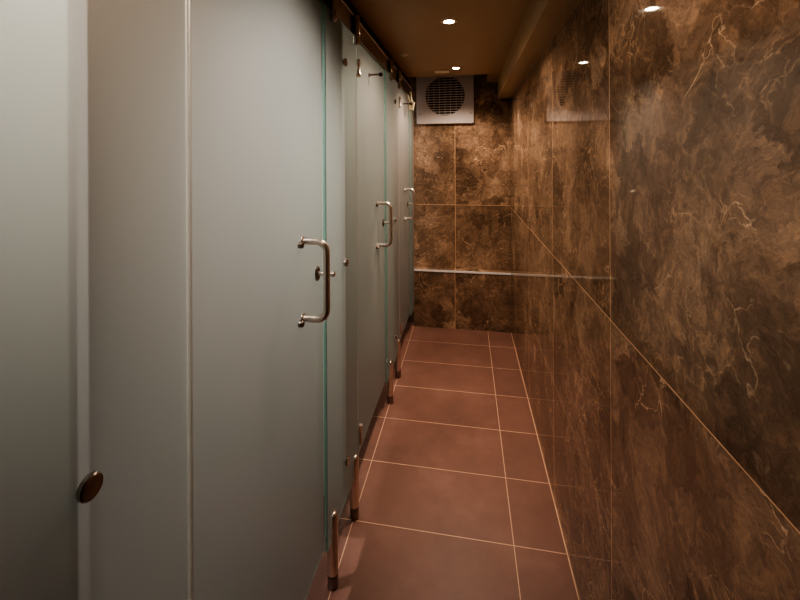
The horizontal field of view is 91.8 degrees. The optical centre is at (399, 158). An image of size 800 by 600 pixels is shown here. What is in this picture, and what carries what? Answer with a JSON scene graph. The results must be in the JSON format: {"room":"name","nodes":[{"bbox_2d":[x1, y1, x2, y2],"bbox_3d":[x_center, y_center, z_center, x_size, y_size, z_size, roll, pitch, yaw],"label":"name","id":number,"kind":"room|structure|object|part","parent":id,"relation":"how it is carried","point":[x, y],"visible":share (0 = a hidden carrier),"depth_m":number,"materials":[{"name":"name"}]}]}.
{"room":"public restroom","nodes":[
{"label":"public restroom","id":0,"kind":"room"},
{"bbox_2d":[350,0,528,81],"bbox_3d":[-0.482,-0.645,0.980,1.965,0.050,4.770,0,0,10],"label":"ceiling","id":1,"kind":"structure","parent":0,"point":[482,37],"depth_m":1.92,"materials":[{"name":"beige paint"}]},
{"bbox_2d":[434,70,449,73],"bbox_3d":[0.301,-0.619,2.776,0.104,0.008,0.085,0,0,10],"label":"ceiling plate","id":2,"kind":"object","parent":1,"relation":"attached to","point":[436,71],"visible":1,"depth_m":2.75,"materials":[{"name":"plastic"}]},
{"bbox_2d":[440,18,457,24],"bbox_3d":[0.223,-0.622,1.761,0.080,0.005,0.080,0,0,10],"label":"recessed light","id":3,"kind":"object","parent":1,"relation":"in","point":[447,21],"visible":1,"depth_m":1.76,"materials":[{"name":"metal"}]},
{"bbox_2d":[306,322,578,599],"bbox_3d":[-0.521,1.426,0.989,2.065,0.050,4.770,0,0,10],"label":"floor","id":4,"kind":"structure","parent":0,"point":[456,500],"depth_m":1.61,"materials":[{"name":"red tile"}]},
{"bbox_2d":[0,0,187,599],"bbox_3d":[-0.414,0.422,0.133,0.048,1.956,0.961,0,0,10],"label":"screen panel","id":5,"kind":"object","parent":4,"relation":"on","point":[94,469],"visible":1,"depth_m":0.45,"materials":[{"name":"glass"}]},
{"bbox_3d":[-0.356,0.376,0.443,0.012,0.028,0.028,0,0,10],"label":"fixing knob","id":6,"kind":"part","parent":5,"relation":"part of","materials":[{"name":"metal"}]},
{"bbox_2d":[185,0,335,599],"bbox_3d":[-0.259,0.368,0.903,0.088,1.702,0.607,0,0,10],"label":"door","id":7,"kind":"structure","parent":5,"relation":"attached to","point":[258,258],"depth_m":0.82,"materials":[{"name":"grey glass"}]},
{"bbox_3d":[-0.228,0.333,1.053,0.078,0.229,0.018,0,0,10],"label":"pull handle","id":8,"kind":"part","parent":7,"relation":"part of","materials":[{"name":"metal"}]},
{"bbox_3d":[-0.218,0.345,1.154,0.051,0.016,0.016,0,0,10],"label":"lock knob","id":9,"kind":"part","parent":7,"relation":"part of","materials":[{"name":"metal"}]},
{"bbox_2d":[319,0,411,95],"bbox_3d":[-0.231,-0.552,1.308,0.034,0.135,3.700,0,0,10],"label":"header rail","id":10,"kind":"object","parent":5,"relation":"attached to","point":[369,41],"visible":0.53,"depth_m":1.78,"materials":[{"name":"metal"}]},
{"bbox_2d":[409,96,413,315],"bbox_3d":[0.096,0.377,3.130,0.010,1.722,0.178,0,0,10],"label":"screen panel","id":11,"kind":"object","parent":10,"relation":"attached to","point":[411,124],"visible":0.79,"depth_m":3.09,"materials":[{"name":"grey glass"}]},
{"bbox_2d":[322,0,359,590],"bbox_3d":[-0.200,0.421,1.377,0.048,1.956,0.342,0,0,10],"label":"screen panel","id":12,"kind":"object","parent":4,"relation":"on","point":[341,459],"visible":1,"depth_m":1.34,"materials":[{"name":"glass"}]},
{"bbox_3d":[-0.220,1.255,1.268,0.037,0.197,0.037,0,0,10],"label":"leg","id":13,"kind":"part","parent":12,"relation":"part of","materials":[{"name":"metal"}]},
{"bbox_3d":[-0.197,-0.343,1.388,0.012,0.028,0.028,0,0,10],"label":"fixing knob","id":14,"kind":"part","parent":12,"relation":"part of","materials":[{"name":"metal"}]},
{"bbox_3d":[-0.194,0.375,1.388,0.012,0.028,0.028,0,0,10],"label":"fixing knob","id":15,"kind":"part","parent":12,"relation":"part of","materials":[{"name":"metal"}]},
{"bbox_3d":[-0.190,1.085,1.388,0.012,0.028,0.028,0,0,10],"label":"fixing knob","id":16,"kind":"part","parent":12,"relation":"part of","materials":[{"name":"metal"}]},
{"bbox_3d":[-0.179,1.254,1.510,0.037,0.197,0.037,0,0,10],"label":"leg","id":17,"kind":"part","parent":12,"relation":"part of","materials":[{"name":"metal"}]},
{"bbox_2d":[356,44,392,456],"bbox_3d":[-0.100,0.367,1.828,0.088,1.702,0.581,0,0,10],"label":"door","id":18,"kind":"structure","parent":12,"relation":"attached to","point":[371,222],"depth_m":1.80,"materials":[{"name":"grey glass"}]},
{"bbox_3d":[-0.076,0.332,1.941,0.078,0.229,0.018,0,0,10],"label":"pull handle","id":19,"kind":"part","parent":18,"relation":"part of","materials":[{"name":"metal"}]},
{"bbox_2d":[384,60,400,403],"bbox_3d":[-0.039,0.420,2.314,0.048,1.956,0.391,0,0,10],"label":"screen panel","id":20,"kind":"object","parent":4,"relation":"on","point":[391,86],"visible":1,"depth_m":2.27,"materials":[{"name":"glass"}]},
{"bbox_3d":[-0.057,1.254,2.217,0.037,0.197,0.037,0,0,10],"label":"leg","id":21,"kind":"part","parent":20,"relation":"part of","materials":[{"name":"metal"}]},
{"bbox_3d":[-0.013,1.254,2.475,0.037,0.197,0.037,0,0,10],"label":"leg","id":22,"kind":"part","parent":20,"relation":"part of","materials":[{"name":"metal"}]},
{"bbox_2d":[398,89,414,338],"bbox_3d":[0.062,0.367,2.768,0.088,1.702,0.539,0,0,10],"label":"door","id":23,"kind":"structure","parent":20,"relation":"attached to","point":[403,108],"depth_m":2.78,"materials":[{"name":"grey glass"}]},
{"bbox_3d":[0.024,0.367,2.781,0.010,1.702,0.526,0,0,10],"label":"door glass","id":24,"kind":"part","parent":23,"relation":"part of","materials":[{"name":"grey glass"}]},
{"bbox_3d":[0.073,0.331,2.804,0.078,0.229,0.018,0,0,10],"label":"pull handle","id":25,"kind":"part","parent":23,"relation":"part of","materials":[{"name":"metal"}]},
{"bbox_2d":[406,92,414,110],"bbox_3d":[0.077,-0.414,2.816,0.064,0.138,0.032,0,0,10],"label":"clip","id":26,"kind":"object","parent":23,"relation":"attached to","point":[411,107],"visible":0.79,"depth_m":2.81,"materials":[{"name":"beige metal"}]},
{"bbox_2d":[407,74,509,321],"bbox_3d":[-0.063,0.223,3.390,1.965,2.350,0.120,0,0,10],"label":"wall","id":27,"kind":"structure","parent":0,"point":[462,183],"depth_m":3.22,"materials":[{"name":"stone"}]},
{"bbox_2d":[416,75,473,124],"bbox_3d":[0.375,-0.520,3.234,0.476,0.468,0.036,0,0,10],"label":"fan","id":28,"kind":"object","parent":27,"relation":"attached to","point":[439,99],"visible":0.88,"depth_m":3.23,"materials":[{"name":"silver metal"}]},
{"bbox_2d":[426,77,464,114],"bbox_3d":[0.374,-0.519,3.224,0.324,0.325,0.009,0,0,10],"label":"grille","id":29,"kind":"object","parent":28,"relation":"attached to","point":[444,95],"depth_m":3.23,"materials":[{"name":"plastic"}]},
{"bbox_2d":[414,267,510,332],"bbox_3d":[0.508,1.159,3.194,0.782,0.472,0.074,0,0,10],"label":"wainscot","id":30,"kind":"object","parent":27,"relation":"attached to","point":[466,301],"depth_m":3.16,"materials":[{"name":"stone"}]},
{"bbox_2d":[414,269,510,274],"bbox_3d":[0.500,0.928,3.158,0.782,0.015,0.008,0,0,10],"label":"trim","id":31,"kind":"structure","parent":27,"relation":"attached to","point":[427,270],"depth_m":3.15,"materials":[{"name":"metal"}]},
{"bbox_2d":[509,0,799,599],"bbox_3d":[0.560,0.220,0.863,0.120,2.350,4.890,0,0,10],"label":"wall","id":32,"kind":"structure","parent":0,"point":[654,145],"depth_m":0.69,"materials":[{"name":"stone"}]},
{"bbox_2d":[498,0,580,98],"bbox_3d":[0.433,-0.550,0.787,0.097,0.148,4.700,0,0,10],"label":"trim","id":33,"kind":"structure","parent":32,"relation":"attached to","point":[541,21],"depth_m":1.61,"materials":[{"name":"beige paint"}]},
{"bbox_3d":[-1.495,0.230,1.216,0.120,2.350,4.890,0,0,10],"label":"wall","id":34,"kind":"structure","parent":0,"visible":0},
{"bbox_2d":[321,9,323,446],"bbox_3d":[-0.793,0.304,1.491,1.167,1.836,0.024,0,0,10],"label":"trim","id":35,"kind":"structure","parent":34,"relation":"attached to","point":[321,9],"depth_m":1.40,"materials":[{"name":"metal"}]},
{"bbox_2d":[384,147,385,357],"bbox_3d":[-0.627,0.303,2.457,1.167,1.836,0.024,0,0,10],"label":"trim","id":36,"kind":"structure","parent":34,"relation":"attached to","point":[384,147],"depth_m":2.36,"materials":[{"name":"metal"}]}
]}

